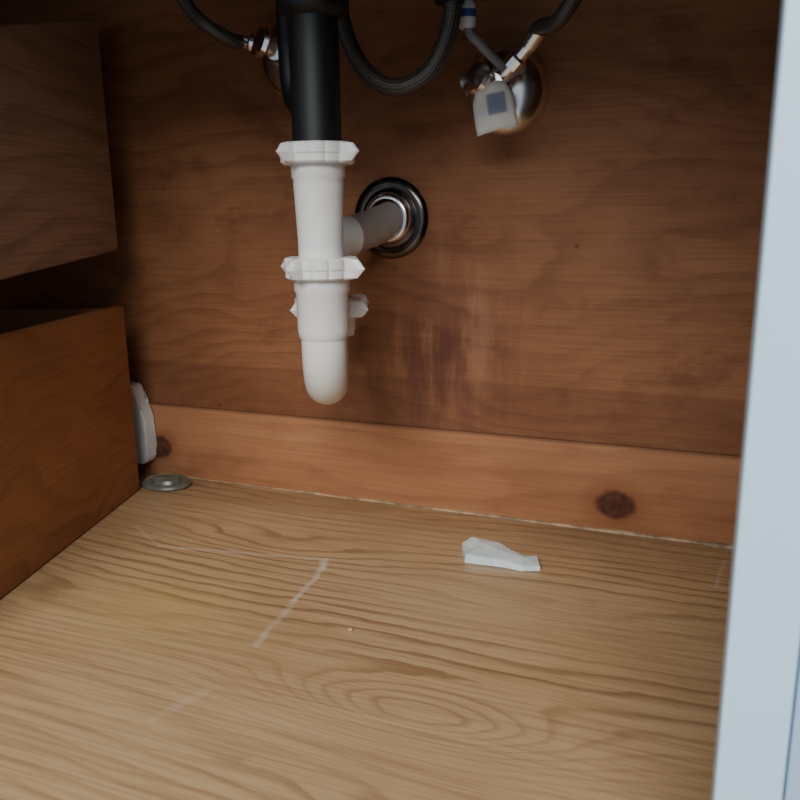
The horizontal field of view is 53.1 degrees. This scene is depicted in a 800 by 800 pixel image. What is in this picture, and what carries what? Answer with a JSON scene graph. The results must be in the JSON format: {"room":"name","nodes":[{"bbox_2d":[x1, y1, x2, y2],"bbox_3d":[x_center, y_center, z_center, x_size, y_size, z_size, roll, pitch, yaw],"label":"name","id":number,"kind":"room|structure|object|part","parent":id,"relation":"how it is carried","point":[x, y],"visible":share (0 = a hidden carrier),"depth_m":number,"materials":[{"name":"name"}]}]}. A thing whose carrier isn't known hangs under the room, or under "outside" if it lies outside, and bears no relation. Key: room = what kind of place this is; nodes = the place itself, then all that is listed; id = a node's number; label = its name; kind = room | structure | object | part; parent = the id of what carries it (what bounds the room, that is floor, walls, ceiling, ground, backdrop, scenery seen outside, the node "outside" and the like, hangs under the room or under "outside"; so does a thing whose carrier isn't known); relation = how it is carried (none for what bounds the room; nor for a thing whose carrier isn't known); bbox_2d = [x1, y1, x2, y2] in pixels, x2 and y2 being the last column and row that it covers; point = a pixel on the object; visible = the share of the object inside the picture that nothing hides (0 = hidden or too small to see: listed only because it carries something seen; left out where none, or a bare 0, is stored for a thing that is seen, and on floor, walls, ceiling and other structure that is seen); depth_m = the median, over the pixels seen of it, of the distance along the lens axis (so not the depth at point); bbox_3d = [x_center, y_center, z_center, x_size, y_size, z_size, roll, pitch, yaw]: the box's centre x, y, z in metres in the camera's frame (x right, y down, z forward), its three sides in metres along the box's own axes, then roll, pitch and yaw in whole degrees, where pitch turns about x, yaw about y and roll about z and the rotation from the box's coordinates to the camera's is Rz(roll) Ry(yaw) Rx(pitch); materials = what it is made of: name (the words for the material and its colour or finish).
{"room":"under-sink cabinet","nodes":[
{"label":"under-sink cabinet","id":0,"kind":"room"},
{"bbox_2d":[0,471,732,799],"bbox_3d":[-0.086,0.190,0.649,1.440,0.020,0.630,4,14,21],"label":"floor","id":1,"kind":"structure","parent":0,"point":[195,641],"depth_m":0.59,"materials":[{"name":"wood"}]},
{"bbox_2d":[0,306,139,597],"bbox_3d":[-0.502,0.046,0.756,0.330,0.221,0.420,1,13,6],"label":"wooden drawer","id":2,"kind":"object","parent":1,"relation":"on","point":[68,455],"visible":1,"depth_m":0.79,"materials":[{"name":"orange wood"}]},
{"bbox_2d":[141,474,191,490],"bbox_3d":[-0.287,0.099,0.981,0.064,0.010,0.051,4,14,21],"label":"flange","id":3,"kind":"object","parent":1,"relation":"on","point":[159,482],"visible":1,"depth_m":0.97,"materials":[{"name":"metal"}]},
{"bbox_2d":[462,537,540,570],"bbox_3d":[0.097,0.145,0.762,0.082,0.010,0.046,4,14,21],"label":"plastic wrapper","id":4,"kind":"object","parent":1,"relation":"on","point":[475,550],"visible":1,"depth_m":0.75,"materials":[{"name":"white plastic"}]},
{"bbox_2d":[711,0,799,799],"bbox_3d":[0.131,-0.090,0.253,0.024,0.740,0.023,4,14,21],"label":"trim","id":5,"kind":"structure","parent":1,"relation":"on","point":[762,637],"depth_m":0.27,"materials":[{"name":"white paint"}]},
{"bbox_2d":[782,646,799,799],"bbox_3d":[0.312,-0.076,0.185,0.364,0.700,0.024,4,14,21],"label":"door","id":6,"kind":"structure","parent":5,"relation":"attached to","point":[791,790],"depth_m":0.29,"materials":[{"name":"white paint"}]},
{"bbox_2d":[0,0,781,454],"bbox_3d":[0.017,-0.234,0.831,1.440,0.720,0.018,4,14,21],"label":"wall","id":7,"kind":"structure","parent":0,"point":[588,273],"depth_m":0.81,"materials":[{"name":"brown wood"}]},
{"bbox_2d":[0,19,117,279],"bbox_3d":[-0.505,-0.227,0.692,0.330,0.269,0.420,1,13,6],"label":"wooden drawer","id":8,"kind":"object","parent":7,"relation":"attached to","point":[57,201],"visible":1,"depth_m":0.76,"materials":[{"name":"brown wood"}]},
{"bbox_2d":[130,381,156,463],"bbox_3d":[-0.335,0.027,1.008,0.047,0.104,0.020,4,14,21],"label":"bracket","id":9,"kind":"object","parent":7,"relation":"attached to","point":[144,426],"visible":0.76,"depth_m":1.00,"materials":[{"name":"white plastic"}]},
{"bbox_2d":[240,20,282,98],"bbox_3d":[-0.118,-0.352,0.810,0.092,0.092,0.068,4,14,21],"label":"shutoff valve","id":10,"kind":"object","parent":7,"relation":"attached to","point":[261,43],"visible":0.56,"depth_m":0.80,"materials":[{"name":"silver metal"}]},
{"bbox_2d":[176,0,243,49],"bbox_3d":[-0.200,-0.458,0.752,0.093,0.240,0.043,-2,13,-7],"label":"supply hose","id":11,"kind":"object","parent":10,"relation":"attached to","point":[235,41],"visible":1,"depth_m":0.76,"materials":[{"name":"black rubber"}]},
{"bbox_3d":[-0.138,-0.355,0.796,0.033,0.030,0.028,4,14,21],"label":"oval handle","id":12,"kind":"part","parent":10,"relation":"part of","materials":[{"name":"silver metal"}]},
{"bbox_2d":[137,402,740,543],"bbox_3d":[0.016,0.074,0.892,1.438,0.092,0.005,4,14,21],"label":"baseboard","id":13,"kind":"structure","parent":7,"relation":"attached to","point":[681,494],"depth_m":0.87,"materials":[{"name":"brown wood"}]},
{"bbox_2d":[186,476,733,548],"bbox_3d":[0.043,0.121,0.886,0.700,0.004,0.006,4,14,21],"label":"trim","id":14,"kind":"structure","parent":7,"relation":"attached to","point":[712,544],"depth_m":0.85,"materials":[{"name":"brown wood"}]},
{"bbox_2d":[459,0,548,137],"bbox_3d":[0.085,-0.404,0.707,0.084,0.331,0.083,4,14,21],"label":"shutoff valve","id":15,"kind":"object","parent":7,"relation":"attached to","point":[506,89],"visible":0.98,"depth_m":0.72,"materials":[{"name":"silver metal"}]},
{"bbox_3d":[0.069,-0.293,0.727,0.033,0.030,0.028,4,14,21],"label":"oval handle","id":16,"kind":"part","parent":15,"relation":"part of","materials":[{"name":"silver metal"}]},
{"bbox_2d":[521,0,581,51],"bbox_3d":[0.134,-0.424,0.637,0.028,0.262,0.099,-10,16,-35],"label":"supply hose","id":17,"kind":"object","parent":15,"relation":"attached to","point":[536,33],"visible":1,"depth_m":0.66,"materials":[{"name":"black rubber"}]},
{"bbox_2d":[338,0,464,96],"bbox_3d":[-0.011,-0.414,0.679,0.138,0.297,0.027,4,14,21],"label":"hose","id":18,"kind":"object","parent":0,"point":[412,83],"visible":0.94,"depth_m":0.70,"materials":[{"name":"black rubber"}]},
{"bbox_3d":[-0.095,-0.530,0.481,1.476,0.020,0.630,4,14,21],"label":"ceiling","id":19,"kind":"structure","parent":0,"visible":0},
{"bbox_3d":[-0.112,-0.465,0.506,0.560,0.118,0.315,4,14,21],"label":"sink basin","id":20,"kind":"object","parent":19,"relation":"attached to","visible":0},
{"bbox_2d":[275,0,427,403],"bbox_3d":[-0.058,-0.225,0.732,0.123,0.453,0.230,4,14,21],"label":"trap","id":21,"kind":"object","parent":20,"relation":"attached to","point":[329,241],"visible":1,"depth_m":0.66,"materials":[{"name":"white plastic"}]},
{"bbox_3d":[-0.030,-0.175,0.812,0.037,0.052,0.086,8,16,34],"label":"trap arm","id":22,"kind":"part","parent":21,"relation":"part of","materials":[{"name":"grey plastic"}]}
]}

